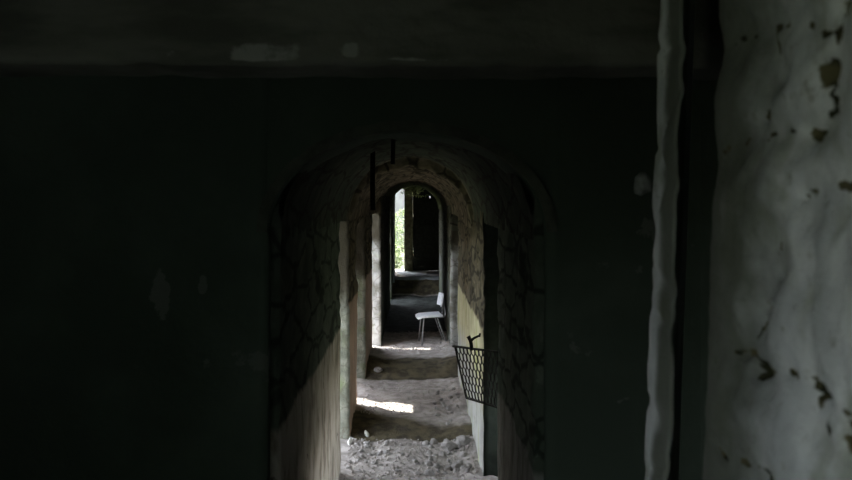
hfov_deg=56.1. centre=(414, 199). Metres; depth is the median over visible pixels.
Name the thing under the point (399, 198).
sky
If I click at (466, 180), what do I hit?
ceiling
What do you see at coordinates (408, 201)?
trim
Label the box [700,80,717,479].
wall
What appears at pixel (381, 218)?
wall
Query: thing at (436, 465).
stone
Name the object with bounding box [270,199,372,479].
wall
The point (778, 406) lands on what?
wall
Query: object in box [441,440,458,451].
stone
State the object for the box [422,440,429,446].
stone
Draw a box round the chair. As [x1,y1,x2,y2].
[415,292,446,345]
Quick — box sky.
[395,189,430,243]
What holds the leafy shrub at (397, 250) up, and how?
on the ground
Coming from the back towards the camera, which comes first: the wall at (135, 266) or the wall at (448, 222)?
the wall at (448, 222)
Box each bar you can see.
[370,151,374,209]
[391,139,394,164]
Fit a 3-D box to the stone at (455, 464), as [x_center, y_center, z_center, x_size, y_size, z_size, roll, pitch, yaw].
[0.341,2.177,6.548,0.074,0.058,0.088,0,0,23]
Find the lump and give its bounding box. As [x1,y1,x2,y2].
[634,172,651,195]
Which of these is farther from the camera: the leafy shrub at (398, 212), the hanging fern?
the leafy shrub at (398, 212)
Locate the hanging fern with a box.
[400,187,427,197]
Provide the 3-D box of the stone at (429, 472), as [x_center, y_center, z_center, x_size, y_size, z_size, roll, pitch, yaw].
[0.116,2.174,6.370,0.080,0.060,0.069,0,0,-17]
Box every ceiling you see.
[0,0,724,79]
[281,138,533,239]
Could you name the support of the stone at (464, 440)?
on the floor
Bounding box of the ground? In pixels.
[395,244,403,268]
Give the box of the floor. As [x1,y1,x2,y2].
[339,269,497,479]
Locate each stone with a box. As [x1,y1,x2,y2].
[374,367,382,372]
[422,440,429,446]
[424,469,434,475]
[425,461,432,465]
[430,438,437,443]
[433,463,439,468]
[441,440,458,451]
[451,462,461,468]
[456,435,470,445]
[459,451,466,456]
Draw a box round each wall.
[0,75,700,479]
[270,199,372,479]
[372,195,392,345]
[439,204,458,344]
[457,194,544,479]
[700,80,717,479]
[703,0,851,479]
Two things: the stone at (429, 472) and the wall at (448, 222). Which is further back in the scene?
the wall at (448, 222)
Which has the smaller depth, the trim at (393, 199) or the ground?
the trim at (393, 199)
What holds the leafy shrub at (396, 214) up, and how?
on the ground
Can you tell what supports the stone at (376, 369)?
on the floor
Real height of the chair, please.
0.772 m
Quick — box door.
[413,187,438,269]
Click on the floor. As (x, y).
(394, 405)
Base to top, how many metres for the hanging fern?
0.337 m
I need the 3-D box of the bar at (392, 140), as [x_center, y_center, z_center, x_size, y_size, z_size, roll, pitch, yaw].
[-0.124,-0.360,4.500,0.026,0.320,0.018,0,0,0]
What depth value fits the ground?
23.65 m
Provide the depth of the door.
20.55 m
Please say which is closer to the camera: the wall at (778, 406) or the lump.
the wall at (778, 406)
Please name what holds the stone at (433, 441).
on the floor
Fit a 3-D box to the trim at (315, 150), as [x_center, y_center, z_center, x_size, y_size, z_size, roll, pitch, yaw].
[-0.036,-0.103,3.518,1.308,0.485,0.085,0,0,0]
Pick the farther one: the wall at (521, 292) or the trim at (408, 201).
the trim at (408, 201)
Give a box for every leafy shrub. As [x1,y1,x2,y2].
[395,209,403,251]
[395,210,403,261]
[395,244,403,268]
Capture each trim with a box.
[256,121,556,231]
[392,195,394,282]
[404,188,412,270]
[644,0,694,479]
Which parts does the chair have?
leg, leg, seat, leg, backrest, leg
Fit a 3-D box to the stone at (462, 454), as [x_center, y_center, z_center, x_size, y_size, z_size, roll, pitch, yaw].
[0.411,2.180,6.845,0.059,0.047,0.074,0,0,-32]
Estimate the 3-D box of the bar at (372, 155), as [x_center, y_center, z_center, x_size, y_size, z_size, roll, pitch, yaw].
[-0.290,-0.225,5.500,0.037,0.590,0.022,0,0,0]

